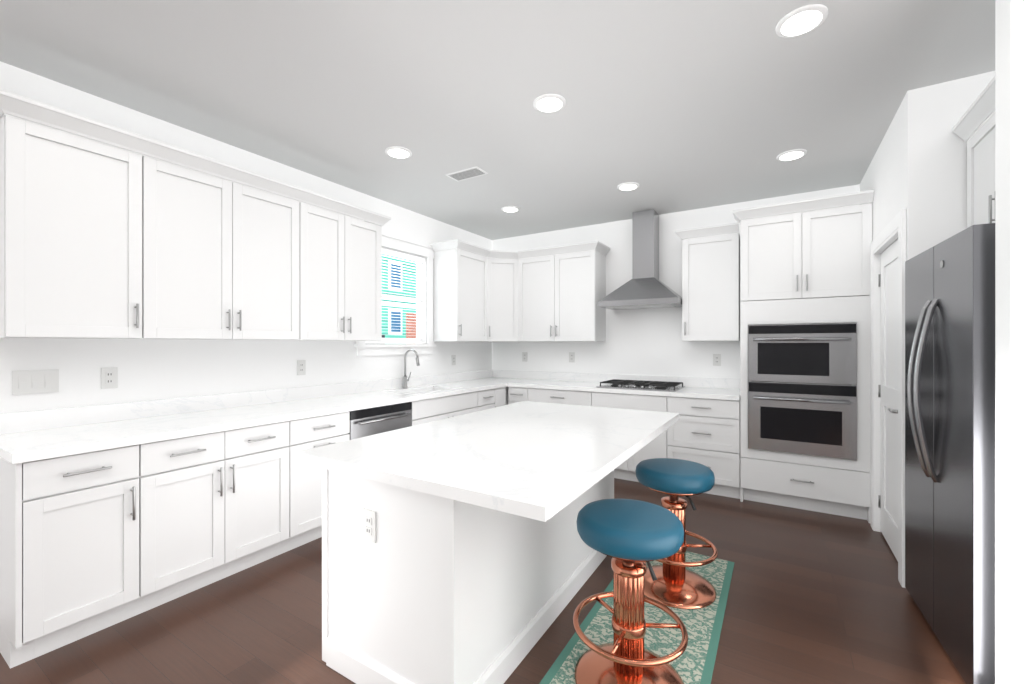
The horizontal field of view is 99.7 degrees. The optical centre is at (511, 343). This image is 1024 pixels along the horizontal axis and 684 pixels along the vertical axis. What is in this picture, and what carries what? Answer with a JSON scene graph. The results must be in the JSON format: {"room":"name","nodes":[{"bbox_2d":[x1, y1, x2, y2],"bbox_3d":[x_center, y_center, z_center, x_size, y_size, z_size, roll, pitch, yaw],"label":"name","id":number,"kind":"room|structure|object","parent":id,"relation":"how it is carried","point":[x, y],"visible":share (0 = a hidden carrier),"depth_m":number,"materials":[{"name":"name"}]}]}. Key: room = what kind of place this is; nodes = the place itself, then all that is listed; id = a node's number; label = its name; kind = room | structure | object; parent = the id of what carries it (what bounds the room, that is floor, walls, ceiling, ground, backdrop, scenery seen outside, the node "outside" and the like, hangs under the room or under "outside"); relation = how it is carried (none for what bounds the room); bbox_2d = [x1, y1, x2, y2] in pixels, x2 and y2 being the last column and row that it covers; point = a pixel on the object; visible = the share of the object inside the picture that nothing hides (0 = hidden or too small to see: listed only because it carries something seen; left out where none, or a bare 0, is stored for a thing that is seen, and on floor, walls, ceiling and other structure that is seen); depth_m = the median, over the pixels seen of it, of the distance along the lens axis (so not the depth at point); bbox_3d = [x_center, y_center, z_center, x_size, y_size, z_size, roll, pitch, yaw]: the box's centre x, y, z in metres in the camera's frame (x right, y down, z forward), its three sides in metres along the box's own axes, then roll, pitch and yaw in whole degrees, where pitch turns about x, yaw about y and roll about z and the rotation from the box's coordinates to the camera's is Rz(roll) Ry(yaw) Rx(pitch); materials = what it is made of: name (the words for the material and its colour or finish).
{"room":"kitchen","nodes":[
{"label":"kitchen","id":0,"kind":"room"},
{"bbox_2d":[0,61,491,413],"bbox_3d":[-2.432,-0.020,2.447,0.150,2.760,8.320,0,0,32],"label":"wall","id":1,"kind":"structure","parent":0,"point":[153,369],"depth_m":2.87,"materials":[{"name":"white paint"}]},
{"bbox_2d":[12,369,58,394],"bbox_3d":[-2.464,0.195,2.238,0.009,0.120,0.165,0,0,32],"label":"light switch","id":2,"kind":"object","parent":1,"relation":"attached to","point":[33,381],"depth_m":2.23,"materials":[{"name":"white plastic"}]},
{"bbox_2d":[0,90,159,338],"bbox_3d":[-2.259,-0.568,2.248,0.347,1.075,0.552,0,0,32],"label":"upper cabinet","id":3,"kind":"object","parent":1,"relation":"attached to","point":[98,240],"depth_m":2.12,"materials":[{"name":"white paint"}]},
{"bbox_2d":[101,367,117,388],"bbox_3d":[-2.314,0.195,2.484,0.007,0.120,0.072,0,0,32],"label":"outlet","id":4,"kind":"object","parent":1,"relation":"attached to","point":[109,376],"depth_m":2.48,"materials":[{"name":"white plastic"}]},
{"bbox_2d":[160,142,311,339],"bbox_3d":[-1.910,-0.568,2.816,0.347,1.075,1.025,0,0,32],"label":"upper cabinet","id":5,"kind":"object","parent":1,"relation":"attached to","point":[236,259],"depth_m":2.71,"materials":[{"name":"white paint"}]},
{"bbox_2d":[0,370,491,433],"bbox_3d":[-1.408,0.395,3.945,0.019,0.099,4.388,0,0,32],"label":"backsplash","id":6,"kind":"structure","parent":1,"relation":"attached to","point":[73,416],"depth_m":2.80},
{"bbox_2d":[297,360,305,374],"bbox_3d":[-1.698,0.191,3.485,0.007,0.120,0.072,0,0,32],"label":"outlet","id":7,"kind":"object","parent":1,"relation":"attached to","point":[301,364],"depth_m":3.48,"materials":[{"name":"white plastic"}]},
{"bbox_2d":[312,194,383,340],"bbox_3d":[-1.492,-0.568,3.496,0.347,1.075,0.817,0,0,32],"label":"upper cabinet","id":8,"kind":"object","parent":1,"relation":"attached to","point":[347,251],"depth_m":3.44,"materials":[{"name":"white paint"}]},
{"bbox_2d":[354,233,435,355],"bbox_3d":[-1.186,-0.480,4.393,0.155,1.180,1.060,0,0,32],"label":"window","id":9,"kind":"structure","parent":1,"relation":"in","point":[399,244],"depth_m":4.61,"materials":[{"name":"white wood"}]},
{"bbox_2d":[365,248,424,343],"bbox_3d":[-1.181,-0.470,4.390,0.042,0.931,0.812,0,0,32],"label":"window blinds","id":10,"kind":"object","parent":9,"relation":"attached to","point":[400,254],"visible":0.56,"depth_m":4.46,"materials":[{"name":"white plastic"}]},
{"bbox_2d":[451,355,455,364],"bbox_3d":[-0.691,0.191,5.122,0.007,0.120,0.072,0,0,32],"label":"outlet","id":11,"kind":"object","parent":1,"relation":"attached to","point":[453,357],"depth_m":5.11,"materials":[{"name":"white plastic"}]},
{"bbox_2d":[432,239,487,341],"bbox_3d":[-0.560,-0.568,4.975,0.384,1.075,0.618,0,0,32],"label":"upper cabinet","id":12,"kind":"object","parent":1,"relation":"attached to","point":[460,277],"depth_m":4.77,"materials":[{"name":"white paint"}]},
{"bbox_2d":[488,249,519,341],"bbox_3d":[-0.156,-0.568,5.359,0.670,1.075,0.668,0,0,32],"label":"upper cabinet","id":13,"kind":"object","parent":1,"relation":"attached to","point":[503,274],"depth_m":5.17,"materials":[{"name":"white paint"}]},
{"bbox_2d":[0,478,965,683],"bbox_3d":[-0.337,1.410,1.158,5.070,0.100,8.320,0,0,32],"label":"floor","id":14,"kind":"structure","parent":0,"point":[814,597],"depth_m":2.10,"materials":[{"name":"brown wood"}]},
{"bbox_2d":[0,442,159,667],"bbox_3d":[-2.171,0.922,2.125,0.627,0.875,0.464,0,0,32],"label":"base cabinet","id":15,"kind":"object","parent":14,"relation":"on","point":[112,514],"depth_m":1.92,"materials":[{"name":"white paint"}]},
{"bbox_2d":[0,378,527,465],"bbox_3d":[-1.141,0.465,3.781,0.647,0.040,4.388,0,0,32],"label":"countertop","id":16,"kind":"structure","parent":15,"relation":"on","point":[61,441],"depth_m":2.47,"materials":[{"name":"white stone"}]},
{"bbox_2d":[402,349,419,387],"bbox_3d":[-0.997,0.247,4.334,0.222,0.394,0.092,0,0,32],"label":"faucet","id":17,"kind":"object","parent":16,"relation":"on","point":[405,379],"visible":1,"depth_m":4.34,"materials":[{"name":"silver metal"}]},
{"bbox_2d":[400,386,439,393],"bbox_3d":[-0.862,0.591,4.228,0.408,0.236,0.709,0,0,32],"label":"sink","id":18,"kind":"object","parent":16,"relation":"in","point":[429,387],"depth_m":4.37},
{"bbox_2d":[160,418,303,604],"bbox_3d":[-1.883,0.922,2.595,0.627,0.875,0.882,0,0,32],"label":"base cabinet","id":19,"kind":"object","parent":14,"relation":"on","point":[232,501],"depth_m":2.45,"materials":[{"name":"white paint"}]},
{"bbox_2d":[304,410,351,543],"bbox_3d":[-1.581,0.922,3.086,0.627,0.875,0.515,0,0,32],"label":"base cabinet","id":20,"kind":"object","parent":14,"relation":"on","point":[333,428],"depth_m":2.93,"materials":[{"name":"white paint"}]},
{"bbox_2d":[348,402,411,439],"bbox_3d":[-1.237,0.925,3.544,0.616,0.869,0.617,0,0,32],"label":"dishwasher","id":21,"kind":"object","parent":14,"relation":"on","point":[372,421],"visible":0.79,"depth_m":3.37,"materials":[{"name":"grey metal"}]},
{"bbox_2d":[372,390,483,425],"bbox_3d":[-0.853,0.922,4.267,0.627,0.875,1.010,0,0,32],"label":"base cabinet","id":22,"kind":"object","parent":14,"relation":"on","point":[432,409],"depth_m":4.05,"materials":[{"name":"white paint"}]},
{"bbox_2d":[322,469,613,683],"bbox_3d":[-0.057,0.922,2.401,0.744,0.876,1.738,0,0,32],"label":"kitchen island","id":23,"kind":"object","parent":14,"relation":"on","point":[456,550],"depth_m":1.69,"materials":[{"name":"white paint"}]},
{"bbox_2d":[296,401,678,524],"bbox_3d":[0.094,0.464,2.279,1.150,0.040,1.880,0,0,32],"label":"island countertop","id":24,"kind":"structure","parent":23,"relation":"on","point":[529,459],"depth_m":1.76,"materials":[{"name":"white stone"}]},
{"bbox_2d":[484,390,495,409],"bbox_3d":[-0.553,0.922,4.755,0.627,0.875,0.377,0,0,32],"label":"base cabinet","id":25,"kind":"object","parent":14,"relation":"on","point":[489,395],"depth_m":4.66,"materials":[{"name":"white paint"}]},
{"bbox_2d":[496,386,507,406],"bbox_3d":[-0.413,0.922,4.984,0.627,0.875,0.282,0,0,32],"label":"base cabinet","id":26,"kind":"object","parent":14,"relation":"on","point":[502,394],"depth_m":4.88,"materials":[{"name":"white paint"}]},
{"bbox_2d":[508,386,527,403],"bbox_3d":[0.231,0.922,5.145,0.260,0.875,0.626,0,0,32],"label":"base cabinet","id":27,"kind":"object","parent":14,"relation":"on","point":[516,394],"depth_m":4.88,"materials":[{"name":"white paint"}]},
{"bbox_2d":[528,390,595,406],"bbox_3d":[0.658,0.922,4.882,0.868,0.875,0.626,0,0,32],"label":"base cabinet","id":28,"kind":"object","parent":14,"relation":"on","point":[571,397],"depth_m":4.58,"materials":[{"name":"white paint"}]},
{"bbox_2d":[596,394,667,481],"bbox_3d":[1.293,0.922,4.492,0.743,0.875,0.626,0,0,32],"label":"base cabinet","id":29,"kind":"object","parent":14,"relation":"on","point":[658,447],"depth_m":4.17,"materials":[{"name":"white paint"}]},
{"bbox_2d":[539,551,733,683],"bbox_3d":[0.475,1.356,1.762,0.580,0.008,2.500,0,0,32],"label":"rug","id":30,"kind":"object","parent":14,"relation":"on","point":[694,663],"visible":0.38,"depth_m":2.02,"materials":[{"name":"teal fabric"}]},
{"bbox_2d":[573,499,687,683],"bbox_3d":[0.468,1.016,1.732,0.442,0.671,0.442,0,0,32],"label":"stool","id":31,"kind":"object","parent":30,"relation":"on","point":[632,537],"visible":1,"depth_m":1.68,"materials":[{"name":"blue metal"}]},
{"bbox_2d":[635,458,717,608],"bbox_3d":[0.905,1.016,2.414,0.442,0.671,0.442,0,0,32],"label":"stool","id":32,"kind":"object","parent":30,"relation":"on","point":[677,584],"visible":0.73,"depth_m":2.32,"materials":[{"name":"orange metal"}]},
{"bbox_2d":[668,398,739,498],"bbox_3d":[1.840,0.922,4.156,0.662,0.875,0.626,0,0,32],"label":"base cabinet","id":33,"kind":"object","parent":14,"relation":"on","point":[706,432],"depth_m":3.84,"materials":[{"name":"white paint"}]},
{"bbox_2d":[508,378,739,401],"bbox_3d":[1.115,0.465,4.589,2.350,0.040,0.647,0,0,32],"label":"countertop","id":34,"kind":"structure","parent":33,"relation":"on","point":[533,383],"depth_m":4.32,"materials":[{"name":"white stone"}]},
{"bbox_2d":[596,379,684,391],"bbox_3d":[1.324,0.418,4.440,0.770,0.051,0.510,0,0,32],"label":"cooktop","id":35,"kind":"object","parent":34,"relation":"in","point":[645,385],"visible":1,"depth_m":4.34,"materials":[{"name":"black metal"}]},
{"bbox_2d":[733,190,873,523],"bbox_3d":[2.463,0.107,3.739,0.937,2.505,0.683,0,0,32],"label":"tall cabinet","id":36,"kind":"object","parent":14,"relation":"on","point":[810,266],"visible":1,"depth_m":3.46,"materials":[{"name":"white paint"}]},
{"bbox_2d":[748,381,856,459],"bbox_3d":[2.447,0.599,3.695,0.725,0.568,0.662,0,0,32],"label":"wall oven","id":37,"kind":"object","parent":36,"relation":"in","point":[815,419],"visible":0.98,"depth_m":3.45,"materials":[{"name":"grey metal"}]},
{"bbox_2d":[748,323,856,384],"bbox_3d":[2.447,0.075,3.695,0.725,0.470,0.662,0,0,32],"label":"wall oven","id":38,"kind":"object","parent":36,"relation":"in","point":[813,353],"visible":1,"depth_m":3.45,"materials":[{"name":"grey metal"}]},
{"bbox_2d":[905,223,994,683],"bbox_3d":[2.276,0.455,1.809,0.931,1.810,0.865,0,0,32],"label":"refrigerator","id":39,"kind":"object","parent":14,"relation":"on","point":[950,434],"visible":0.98,"depth_m":1.78,"materials":[{"name":"silver metal"}]},
{"bbox_2d":[0,0,994,239],"bbox_3d":[-0.337,-1.450,1.158,5.070,0.100,8.320,0,0,32],"label":"ceiling","id":40,"kind":"structure","parent":0,"point":[672,106],"depth_m":2.33,"materials":[{"name":"white paint"}]},
{"bbox_2d":[385,146,411,158],"bbox_3d":[-0.826,-1.393,3.150,0.190,0.012,0.190,0,0,32],"label":"recessed light","id":41,"kind":"object","parent":40,"relation":"in","point":[399,152],"visible":1,"depth_m":3.13,"materials":[{"name":"white plastic"}]},
{"bbox_2d":[446,166,487,180],"bbox_3d":[-0.373,-1.395,3.552,0.320,0.008,0.160,0,0,32],"label":"ceiling vent","id":42,"kind":"object","parent":40,"relation":"in","point":[472,172],"visible":1,"depth_m":3.54,"materials":[{"name":"white metal"}]},
{"bbox_2d":[502,206,519,211],"bbox_3d":[-0.014,-1.393,4.470,0.190,0.012,0.190,0,0,32],"label":"recessed light","id":43,"kind":"object","parent":40,"relation":"in","point":[510,209],"visible":1,"depth_m":4.45,"materials":[{"name":"white plastic"}]},
{"bbox_2d":[533,94,565,112],"bbox_3d":[0.217,-1.393,2.508,0.190,0.012,0.190,0,0,32],"label":"recessed light","id":44,"kind":"object","parent":40,"relation":"in","point":[548,103],"visible":1,"depth_m":2.49,"materials":[{"name":"white plastic"}]},
{"bbox_2d":[617,182,638,190],"bbox_3d":[1.030,-1.393,3.828,0.190,0.012,0.190,0,0,32],"label":"recessed light","id":45,"kind":"object","parent":40,"relation":"in","point":[627,186],"visible":1,"depth_m":3.80,"materials":[{"name":"white plastic"}]},
{"bbox_2d":[776,149,806,160],"bbox_3d":[2.064,-1.393,3.192,0.190,0.012,0.190,0,0,32],"label":"recessed light","id":46,"kind":"object","parent":40,"relation":"in","point":[793,154],"visible":0.98,"depth_m":3.18,"materials":[{"name":"white plastic"}]},
{"bbox_2d":[775,4,827,37],"bbox_3d":[1.252,-1.393,1.871,0.190,0.012,0.190,0,0,32],"label":"recessed light","id":47,"kind":"object","parent":40,"relation":"in","point":[802,20],"visible":1,"depth_m":1.86,"materials":[{"name":"white plastic"}]},
{"bbox_2d":[492,184,859,378],"bbox_3d":[1.867,-0.020,4.598,4.920,2.760,0.150,0,0,32],"label":"wall","id":48,"kind":"structure","parent":0,"point":[649,342],"depth_m":4.81,"materials":[{"name":"white paint"}]},
{"bbox_2d":[522,352,526,361],"bbox_3d":[0.164,0.165,5.551,0.072,0.120,0.008,0,0,32],"label":"outlet","id":49,"kind":"object","parent":48,"relation":"attached to","point":[524,354],"depth_m":5.55,"materials":[{"name":"white plastic"}]},
{"bbox_2d":[520,241,607,341],"bbox_3d":[0.548,-0.568,5.093,1.020,1.075,0.384,0,0,32],"label":"upper cabinet","id":50,"kind":"object","parent":48,"relation":"attached to","point":[560,294],"depth_m":4.91,"materials":[{"name":"white paint"}]},
{"bbox_2d":[569,352,574,361],"bbox_3d":[0.721,0.161,5.208,0.072,0.120,0.008,0,0,32],"label":"outlet","id":51,"kind":"object","parent":48,"relation":"attached to","point":[571,354],"depth_m":5.20,"materials":[{"name":"white plastic"}]},
{"bbox_2d":[492,370,739,389],"bbox_3d":[1.013,0.395,5.021,2.978,0.099,0.018,0,0,32],"label":"backsplash","id":52,"kind":"structure","parent":48,"relation":"attached to","point":[724,383],"depth_m":4.94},
{"bbox_2d":[598,209,681,309],"bbox_3d":[1.368,-0.891,4.522,0.800,1.011,0.497,0,0,32],"label":"range hood","id":53,"kind":"object","parent":48,"relation":"attached to","point":[644,287],"visible":0.94,"depth_m":4.49,"materials":[{"name":"silver metal"}]},
{"bbox_2d":[680,222,739,340],"bbox_3d":[1.963,-0.568,4.244,0.495,1.075,0.347,0,0,32],"label":"upper cabinet","id":54,"kind":"object","parent":48,"relation":"attached to","point":[710,264],"depth_m":4.09,"materials":[{"name":"white paint"}]},
{"bbox_2d":[713,354,720,365],"bbox_3d":[2.075,0.161,4.375,0.072,0.120,0.008,0,0,32],"label":"outlet","id":55,"kind":"object","parent":48,"relation":"attached to","point":[716,359],"depth_m":4.37,"materials":[{"name":"white plastic"}]},
{"bbox_2d":[860,85,931,260],"bbox_3d":[2.663,-0.020,3.058,0.110,2.760,1.640,0,0,32],"label":"wall","id":56,"kind":"structure","parent":0,"point":[917,169],"depth_m":2.39,"materials":[{"name":"white paint"}]},
{"bbox_2d":[878,239,897,560],"bbox_3d":[2.462,0.349,2.816,0.099,1.998,0.768,0,0,32],"label":"pantry door","id":57,"kind":"structure","parent":56,"relation":"in","point":[888,390],"depth_m":2.90,"materials":[{"name":"white paint"},{"name":"brushed nickel"}]},
{"bbox_2d":[871,209,905,587],"bbox_3d":[2.487,0.302,2.791,0.130,2.115,0.960,0,0,32],"label":"door frame","id":58,"kind":"structure","parent":56,"relation":"attached to","point":[892,231],"depth_m":2.78,"materials":[{"name":"white wood"}]},
{"bbox_2d":[932,71,994,246],"bbox_3d":[2.641,-0.020,2.173,0.760,2.760,0.110,0,0,32],"label":"wall","id":59,"kind":"structure","parent":0,"point":[950,99],"depth_m":2.30,"materials":[{"name":"white paint"}]},
{"bbox_2d":[995,0,1023,683],"bbox_3d":[2.068,-0.020,1.299,0.820,2.760,0.120,0,0,32],"label":"wall","id":60,"kind":"structure","parent":0,"point":[1009,341],"depth_m":1.47,"materials":[{"name":"white paint"}]},
{"bbox_3d":[1.719,-0.020,-0.195,0.150,2.760,8.170,0,0,32],"label":"wall","id":61,"kind":"structure","parent":0,"visible":0},
{"bbox_2d":[952,76,994,227],"bbox_3d":[2.401,-0.810,1.733,0.703,0.660,0.868,0,0,32],"label":"upper cabinet","id":62,"kind":"object","parent":61,"relation":"attached to","point":[980,168],"visible":0.33,"depth_m":2.10,"materials":[{"name":"white paint"}]},
{"label":"outside","id":63,"kind":"structure","parent":0,"visible":0},
{"bbox_2d":[382,254,415,337],"bbox_3d":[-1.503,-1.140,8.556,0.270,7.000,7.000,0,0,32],"label":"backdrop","id":64,"kind":"structure","parent":63,"point":[390,331],"depth_m":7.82,"materials":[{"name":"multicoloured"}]}
]}

